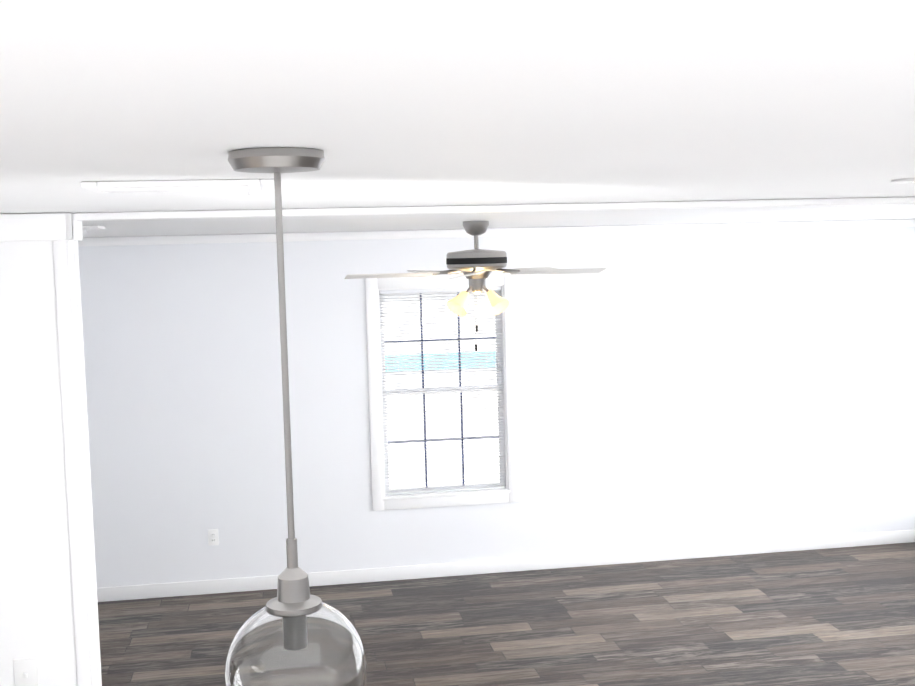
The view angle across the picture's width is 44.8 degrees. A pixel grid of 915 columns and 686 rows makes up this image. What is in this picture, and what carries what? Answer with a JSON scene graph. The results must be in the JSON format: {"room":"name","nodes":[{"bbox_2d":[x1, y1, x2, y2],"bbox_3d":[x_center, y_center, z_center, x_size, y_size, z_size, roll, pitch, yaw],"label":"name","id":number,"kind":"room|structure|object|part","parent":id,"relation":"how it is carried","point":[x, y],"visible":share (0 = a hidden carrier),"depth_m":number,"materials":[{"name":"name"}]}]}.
{"room":"kitchen","nodes":[
{"label":"kitchen","id":0,"kind":"room"},
{"bbox_2d":[0,213,96,685],"bbox_3d":[-2.005,0.888,3.477,1.650,2.540,0.150,-2,5,-9],"label":"wall","id":1,"kind":"structure","parent":0,"point":[36,610],"depth_m":3.48,"materials":[{"name":"paint"}]},
{"bbox_2d":[13,657,38,685],"bbox_3d":[-1.366,1.055,3.513,0.072,0.115,0.014,-2,5,-9],"label":"light switch","id":2,"kind":"object","parent":1,"relation":"attached to","point":[25,671],"visible":1,"depth_m":3.51,"materials":[{"name":"white plastic"}]},
{"bbox_2d":[0,213,83,246],"bbox_3d":[-1.987,-0.318,3.296,1.622,0.103,0.022,-2,5,-9],"label":"crown molding","id":3,"kind":"structure","parent":1,"relation":"attached to","point":[41,227],"depth_m":3.40,"materials":[{"name":"white wood"}]},
{"bbox_2d":[80,221,91,244],"bbox_3d":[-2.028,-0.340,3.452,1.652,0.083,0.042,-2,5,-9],"label":"crown molding","id":4,"kind":"structure","parent":1,"relation":"attached to","point":[83,241],"depth_m":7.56,"materials":[{"name":"white wood"}]},
{"bbox_2d":[74,197,914,220],"bbox_3d":[1.623,-0.508,3.965,5.728,0.023,0.100,-2,5,-9],"label":"ceiling beam","id":5,"kind":"structure","parent":1,"relation":"attached to","point":[205,214],"depth_m":3.67,"materials":[{"name":"white"}]},
{"bbox_2d":[0,0,914,237],"bbox_3d":[-0.417,-0.481,3.513,10.140,0.100,8.960,-2,5,-9],"label":"ceiling","id":6,"kind":"structure","parent":0,"point":[395,103],"depth_m":1.13,"materials":[{"name":"paint"}]},
{"bbox_2d":[82,226,104,232],"bbox_3d":[-1.763,-0.500,4.926,0.360,0.030,0.200,-2,5,-9],"label":"ceiling vent","id":7,"kind":"object","parent":6,"relation":"in","point":[87,228],"visible":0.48,"depth_m":4.86,"materials":[{"name":"white metal"}]},
{"bbox_2d":[80,179,273,194],"bbox_3d":[-0.541,-0.301,2.195,0.360,0.030,0.200,-2,5,-9],"label":"ceiling light","id":8,"kind":"object","parent":6,"relation":"in","point":[249,185],"visible":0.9,"depth_m":2.12,"materials":[{"name":"white metal"}]},
{"bbox_2d":[225,148,366,685],"bbox_3d":[-0.244,0.143,1.599,0.206,0.828,0.206,-2,5,-9],"label":"pendant light","id":9,"kind":"object","parent":6,"relation":"hanging from","point":[294,632],"visible":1,"depth_m":1.57,"materials":[{"name":"silver metal"}]},
{"bbox_3d":[-0.236,0.468,1.626,0.206,0.176,0.206,-2,5,-9],"label":"lamp shade","id":10,"kind":"part","parent":9,"relation":"part of","materials":[{"name":"clear glass"}]},
{"bbox_2d":[345,221,606,350],"bbox_3d":[0.063,-0.295,5.829,1.299,0.682,1.350,-2,5,-9],"label":"ceiling fan","id":11,"kind":"object","parent":6,"relation":"hanging from","point":[476,266],"visible":1,"depth_m":5.74,"materials":[{"name":"silver metal"}]},
{"bbox_3d":[0.106,-0.229,5.846,0.354,0.165,0.354,-2,5,-9],"label":"lamp shade","id":12,"kind":"part","parent":11,"relation":"part of","materials":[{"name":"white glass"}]},
{"bbox_2d":[891,178,914,183],"bbox_3d":[1.159,-0.402,2.753,0.160,0.008,0.160,-2,5,-9],"label":"recessed light","id":13,"kind":"object","parent":6,"relation":"in","point":[906,181],"visible":1,"depth_m":2.73,"materials":[{"name":"white metal"}]},
{"bbox_2d":[78,219,914,587],"bbox_3d":[0.130,0.437,8.171,7.640,2.540,0.120,-2,5,-9],"label":"wall","id":14,"kind":"structure","parent":0,"point":[688,389],"depth_m":8.20,"materials":[{"name":"paint"}]},
{"bbox_2d":[208,529,218,545],"bbox_3d":[-1.731,1.378,7.873,0.072,0.115,0.008,-2,5,-9],"label":"wall outlet","id":15,"kind":"object","parent":14,"relation":"attached to","point":[213,537],"visible":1,"depth_m":7.87,"materials":[{"name":"white plastic"}]},
{"bbox_2d":[365,273,519,510],"bbox_3d":[-0.107,0.348,8.109,1.090,1.690,0.149,-2,5,-9],"label":"window","id":16,"kind":"structure","parent":14,"relation":"in","point":[510,492],"depth_m":8.10,"materials":[{"name":"white wood"}]},
{"bbox_2d":[379,287,505,495],"bbox_3d":[-0.103,0.348,8.084,0.888,1.491,0.030,-2,5,-9],"label":"window blinds","id":17,"kind":"object","parent":16,"relation":"attached to","point":[430,291],"visible":0.9,"depth_m":8.07,"materials":[{"name":"white plastic"}]},
{"bbox_2d":[84,219,914,245],"bbox_3d":[0.110,-0.792,7.998,7.400,0.058,0.020,-2,5,-9],"label":"crown molding","id":18,"kind":"structure","parent":14,"relation":"attached to","point":[454,233],"depth_m":8.02,"materials":[{"name":"white wood"}]},
{"bbox_2d":[97,529,914,601],"bbox_3d":[0.172,1.658,8.207,7.400,0.100,0.016,-2,5,-9],"label":"baseboard","id":19,"kind":"structure","parent":14,"relation":"attached to","point":[158,590],"depth_m":8.21,"materials":[{"name":"white wood"}]},
{"bbox_2d":[98,542,914,685],"bbox_3d":[-0.350,2.149,3.735,10.140,0.100,8.960,-2,5,-9],"label":"floor","id":20,"kind":"structure","parent":0,"point":[843,616],"depth_m":7.06,"materials":[{"name":"brown wood"}]},
{"label":"outside","id":21,"kind":"structure","parent":0,"visible":0},
{"bbox_2d":[388,446,499,488],"bbox_3d":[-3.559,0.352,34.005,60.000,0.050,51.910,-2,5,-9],"label":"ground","id":22,"kind":"structure","parent":21,"point":[401,463],"depth_m":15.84,"materials":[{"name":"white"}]},
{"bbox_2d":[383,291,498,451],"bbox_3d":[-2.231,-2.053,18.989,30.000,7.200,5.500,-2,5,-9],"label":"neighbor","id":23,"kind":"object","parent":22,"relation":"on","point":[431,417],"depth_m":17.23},
{"bbox_3d":[-3.747,1.179,0.568,2.500,2.540,3.750,-2,5,-9],"label":"wall","id":24,"kind":"structure","parent":0,"visible":0},
{"bbox_2d":[53,240,101,685],"bbox_3d":[-2.444,1.002,2.175,2.958,2.355,2.601,-2,5,-9],"label":"trim","id":25,"kind":"structure","parent":24,"relation":"attached to","point":[68,362],"depth_m":3.50,"materials":[{"name":"white wood"}]}
]}

